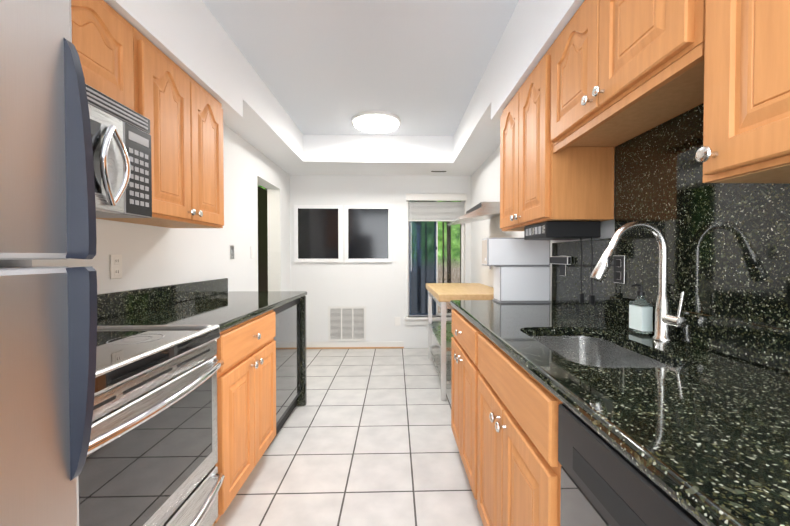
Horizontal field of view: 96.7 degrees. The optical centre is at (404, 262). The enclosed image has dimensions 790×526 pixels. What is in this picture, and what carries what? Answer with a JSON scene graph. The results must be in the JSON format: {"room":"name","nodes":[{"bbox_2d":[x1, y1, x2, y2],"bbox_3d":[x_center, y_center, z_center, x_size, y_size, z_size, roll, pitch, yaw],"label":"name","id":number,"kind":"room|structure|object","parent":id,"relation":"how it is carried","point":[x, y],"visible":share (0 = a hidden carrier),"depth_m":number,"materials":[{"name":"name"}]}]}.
{"room":"kitchen","nodes":[
{"label":"kitchen","id":0,"kind":"room"},
{"bbox_2d":[32,0,614,347],"bbox_3d":[-0.220,-0.149,1.412,2.630,2.630,6.550,0,1,-2],"label":"wall","id":1,"kind":"structure","parent":0,"point":[293,87],"depth_m":2.72,"materials":[{"name":"white paint"}]},
{"bbox_2d":[71,0,133,109],"bbox_3d":[-1.192,-0.744,0.999,0.357,0.367,0.777,0,1,-2],"label":"upper cabinet","id":2,"kind":"object","parent":1,"relation":"attached to","point":[102,36],"visible":0.31,"depth_m":1.24,"materials":[{"name":"brown wood"}]},
{"bbox_2d":[85,84,151,217],"bbox_3d":[-1.164,-0.364,1.005,0.408,0.390,0.775,0,1,-2],"label":"over-the-range microwave","id":3,"kind":"object","parent":2,"relation":"attached to","point":[121,139],"visible":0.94,"depth_m":1.23,"materials":[{"name":"grey metal"}]},
{"bbox_2d":[110,255,121,278],"bbox_3d":[-1.389,0.021,1.690,0.007,0.116,0.072,0,1,-2],"label":"outlet","id":4,"kind":"object","parent":1,"relation":"attached to","point":[115,260],"depth_m":1.68,"materials":[{"name":"white plastic"}]},
{"bbox_2d":[96,27,223,227],"bbox_3d":[-1.212,-0.569,1.748,0.357,0.742,0.709,0,1,-2],"label":"upper cabinet","id":5,"kind":"object","parent":1,"relation":"attached to","point":[178,107],"visible":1,"depth_m":1.67,"materials":[{"name":"brown wood"}]},
{"bbox_2d":[97,278,227,318],"bbox_3d":[-1.375,0.196,1.681,0.030,0.108,2.160,0,1,-2],"label":"backsplash","id":6,"kind":"structure","parent":1,"relation":"attached to","point":[110,304],"depth_m":1.91,"materials":[{"name":"black stone"}]},
{"bbox_2d":[230,245,233,258],"bbox_3d":[-1.420,-0.082,2.890,0.011,0.116,0.070,0,1,-2],"label":"light switch","id":7,"kind":"object","parent":1,"relation":"attached to","point":[231,246],"depth_m":2.88,"materials":[{"name":"white plastic"}]},
{"bbox_2d":[294,205,341,261],"bbox_3d":[-1.108,-0.366,4.497,0.605,0.730,0.025,0,1,-2],"label":"window","id":8,"kind":"structure","parent":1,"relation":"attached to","point":[318,233],"depth_m":4.49,"materials":[{"name":"white"}]},
{"bbox_2d":[328,306,365,340],"bbox_3d":[-0.744,0.795,4.532,0.483,0.446,0.012,0,1,-2],"label":"air vent","id":9,"kind":"object","parent":1,"relation":"in","point":[346,323],"visible":1,"depth_m":4.53,"materials":[{"name":"grey metal"}]},
{"bbox_2d":[306,342,403,348],"bbox_3d":[-0.740,1.073,4.529,1.459,0.084,0.026,0,1,-2],"label":"baseboard","id":10,"kind":"structure","parent":1,"relation":"attached to","point":[350,345],"depth_m":4.51,"materials":[{"name":"white wood"}]},
{"bbox_2d":[345,205,391,261],"bbox_3d":[-0.468,-0.366,4.515,0.605,0.730,0.025,0,1,-2],"label":"window","id":11,"kind":"structure","parent":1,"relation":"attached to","point":[368,228],"depth_m":4.51,"materials":[{"name":"white"}]},
{"bbox_2d":[352,111,400,132],"bbox_3d":[-0.282,-1.364,3.467,0.484,0.066,0.484,0,1,-2],"label":"flush ceiling light","id":12,"kind":"object","parent":1,"relation":"attached to","point":[375,121],"visible":1,"depth_m":3.36,"materials":[{"name":"white glass"}]},
{"bbox_2d":[395,317,399,325],"bbox_3d":[-0.095,0.768,4.553,0.072,0.115,0.005,0,1,-2],"label":"outlet","id":13,"kind":"object","parent":1,"relation":"attached to","point":[397,319],"depth_m":4.55,"materials":[{"name":"white plastic"}]},
{"bbox_2d":[404,201,465,324],"bbox_3d":[0.402,-0.035,4.607,0.830,1.700,0.160,0,1,-2],"label":"window","id":14,"kind":"structure","parent":1,"relation":"in","point":[436,251],"depth_m":4.63,"materials":[{"name":"white"}]},
{"bbox_2d":[406,193,466,220],"bbox_3d":[0.404,-0.383,4.556,0.782,0.997,0.078,0,1,-2],"label":"window blinds","id":15,"kind":"object","parent":14,"relation":"attached to","point":[435,211],"visible":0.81,"depth_m":4.57,"materials":[{"name":"white fabric"}]},
{"bbox_2d":[448,202,499,225],"bbox_3d":[0.671,-0.445,3.308,0.437,0.150,0.640,0,1,-2],"label":"wall shelf","id":16,"kind":"object","parent":1,"relation":"attached to","point":[480,211],"visible":0.94,"depth_m":2.99,"materials":[{"name":"silver metal"}]},
{"bbox_2d":[500,44,614,230],"bbox_3d":[0.733,-0.565,1.863,0.324,0.752,0.708,0,1,-2],"label":"upper cabinet","id":17,"kind":"object","parent":1,"relation":"attached to","point":[540,181],"visible":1,"depth_m":1.56,"materials":[{"name":"brown wood"}]},
{"bbox_2d":[524,221,600,304],"bbox_3d":[0.753,0.002,1.711,0.249,0.378,0.274,0,1,-2],"label":"under-cabinet radio","id":18,"kind":"object","parent":17,"relation":"attached to","point":[563,230],"visible":0.9,"depth_m":1.57,"materials":[{"name":"black plastic"}]},
{"bbox_2d":[550,255,570,275],"bbox_3d":[0.881,0.019,1.990,0.029,0.115,0.220,0,1,-2],"label":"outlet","id":19,"kind":"object","parent":1,"relation":"attached to","point":[563,261],"depth_m":1.97,"materials":[{"name":"silver"}]},
{"bbox_2d":[614,256,624,283],"bbox_3d":[0.903,0.030,1.480,0.007,0.116,0.072,0,1,-2],"label":"outlet","id":20,"kind":"object","parent":1,"relation":"attached to","point":[619,261],"depth_m":1.47,"materials":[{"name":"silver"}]},
{"bbox_2d":[551,0,704,152],"bbox_3d":[0.753,-0.695,1.136,0.324,0.470,0.734,0,1,-2],"label":"upper cabinet","id":21,"kind":"object","parent":1,"relation":"attached to","point":[622,71],"visible":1,"depth_m":1.07,"materials":[{"name":"brown wood"}]},
{"bbox_2d":[552,103,789,373],"bbox_3d":[0.934,-0.140,0.773,0.053,0.808,2.710,0,1,-2],"label":"backsplash","id":22,"kind":"structure","parent":1,"relation":"attached to","point":[728,259],"depth_m":1.10,"materials":[{"name":"black stone"}]},
{"bbox_2d":[696,0,789,183],"bbox_3d":[0.776,-0.540,0.307,0.324,0.752,0.920,0,1,-2],"label":"upper cabinet","id":23,"kind":"object","parent":1,"relation":"attached to","point":[746,128],"visible":1,"depth_m":0.66,"materials":[{"name":"brown wood"}]},
{"bbox_2d":[214,348,482,525],"bbox_3d":[-0.445,1.206,1.427,3.080,0.080,6.550,0,1,-2],"label":"floor","id":24,"kind":"structure","parent":0,"point":[364,437],"depth_m":2.10,"materials":[{"name":"tile"}]},
{"bbox_2d":[0,0,96,525],"bbox_3d":[-0.917,0.326,0.153,0.806,1.720,0.896,0,1,-2],"label":"refrigerator","id":25,"kind":"object","parent":24,"relation":"on","point":[48,331],"visible":1,"depth_m":0.55,"materials":[{"name":"grey metal"}]},
{"bbox_2d":[78,325,224,525],"bbox_3d":[-1.002,0.713,1.020,0.675,0.916,0.782,0,1,-2],"label":"range","id":26,"kind":"object","parent":24,"relation":"on","point":[152,457],"visible":0.56,"depth_m":1.06,"materials":[{"name":"silver metal"}]},
{"bbox_2d":[212,310,275,525],"bbox_3d":[-1.059,0.723,1.764,0.663,0.873,0.688,0,1,-2],"label":"base cabinet","id":27,"kind":"object","parent":24,"relation":"on","point":[246,399],"visible":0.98,"depth_m":1.66,"materials":[{"name":"brown wood"}]},
{"bbox_2d":[97,291,306,331],"bbox_3d":[-1.085,0.262,2.119,0.633,0.035,1.418,0,1,-2],"label":"countertop","id":28,"kind":"structure","parent":27,"relation":"on","point":[227,310],"depth_m":1.81,"materials":[{"name":"black stone"}]},
{"bbox_2d":[267,298,299,448],"bbox_3d":[-1.090,0.714,2.451,0.548,0.870,0.642,0,1,-2],"label":"wine cooler","id":29,"kind":"object","parent":24,"relation":"on","point":[287,338],"visible":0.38,"depth_m":2.44,"materials":[{"name":"black glass"}]},
{"bbox_2d":[296,296,306,405],"bbox_3d":[-1.097,0.707,2.798,0.612,0.872,0.038,0,1,-2],"label":"end panel","id":30,"kind":"object","parent":24,"relation":"on","point":[302,399],"visible":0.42,"depth_m":2.79,"materials":[{"name":"black stone"}]},
{"bbox_2d":[426,283,493,400],"bbox_3d":[0.572,0.692,3.478,0.626,0.879,1.230,0,1,-2],"label":"table","id":31,"kind":"object","parent":24,"relation":"on","point":[442,295],"visible":0.54,"depth_m":3.13,"materials":[{"name":"beige wood"}]},
{"bbox_2d":[451,308,480,499],"bbox_3d":[0.598,0.721,1.870,0.663,0.873,0.688,0,1,-2],"label":"base cabinet","id":32,"kind":"object","parent":24,"relation":"on","point":[465,371],"visible":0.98,"depth_m":1.75,"materials":[{"name":"brown wood"}]},
{"bbox_2d":[477,332,561,525],"bbox_3d":[0.617,0.733,1.155,0.663,0.873,0.734,0,1,-2],"label":"base cabinet","id":33,"kind":"object","parent":24,"relation":"on","point":[519,465],"visible":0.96,"depth_m":1.04,"materials":[{"name":"brown wood"}]},
{"bbox_2d":[450,300,789,525],"bbox_3d":[0.642,0.283,0.840,0.632,0.035,2.845,0,1,-2],"label":"countertop","id":34,"kind":"structure","parent":33,"relation":"on","point":[701,435],"depth_m":0.65,"materials":[{"name":"black stone"}]},
{"bbox_2d":[482,238,550,302],"bbox_3d":[0.682,0.047,2.178,0.390,0.391,0.145,0,1,-2],"label":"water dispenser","id":35,"kind":"object","parent":34,"relation":"on","point":[521,270],"visible":0.96,"depth_m":2.11,"materials":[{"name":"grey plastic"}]},
{"bbox_2d":[530,336,671,367],"bbox_3d":[0.598,0.387,1.138,0.364,0.180,0.554,0,1,-2],"label":"undermount sink","id":36,"kind":"object","parent":34,"relation":"in","point":[592,351],"visible":0.06,"depth_m":1.36,"materials":[{"name":"silver metal"}]},
{"bbox_2d":[590,221,686,340],"bbox_3d":[0.755,0.061,1.143,0.270,0.396,0.106,0,1,-2],"label":"gooseneck faucet","id":37,"kind":"object","parent":34,"relation":"on","point":[665,320],"visible":0.98,"depth_m":1.16,"materials":[{"name":"silver metal"}]},
{"bbox_2d":[629,284,652,333],"bbox_3d":[0.854,0.168,1.283,0.058,0.178,0.075,0,1,-2],"label":"soap bottle","id":38,"kind":"object","parent":34,"relation":"on","point":[640,314],"visible":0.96,"depth_m":1.26,"materials":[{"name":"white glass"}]},
{"bbox_2d":[558,403,702,525],"bbox_3d":[0.626,0.745,0.482,0.571,0.872,0.602,0,1,-2],"label":"dishwasher","id":39,"kind":"object","parent":24,"relation":"on","point":[604,482],"visible":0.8,"depth_m":0.60,"materials":[{"name":"black metal"}]},
{"label":"outside","id":40,"kind":"structure","parent":0,"visible":0},
{"bbox_2d":[258,186,267,290],"bbox_3d":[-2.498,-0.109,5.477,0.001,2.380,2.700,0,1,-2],"label":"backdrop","id":41,"kind":"structure","parent":40,"point":[262,246],"depth_m":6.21,"materials":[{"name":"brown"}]}
]}

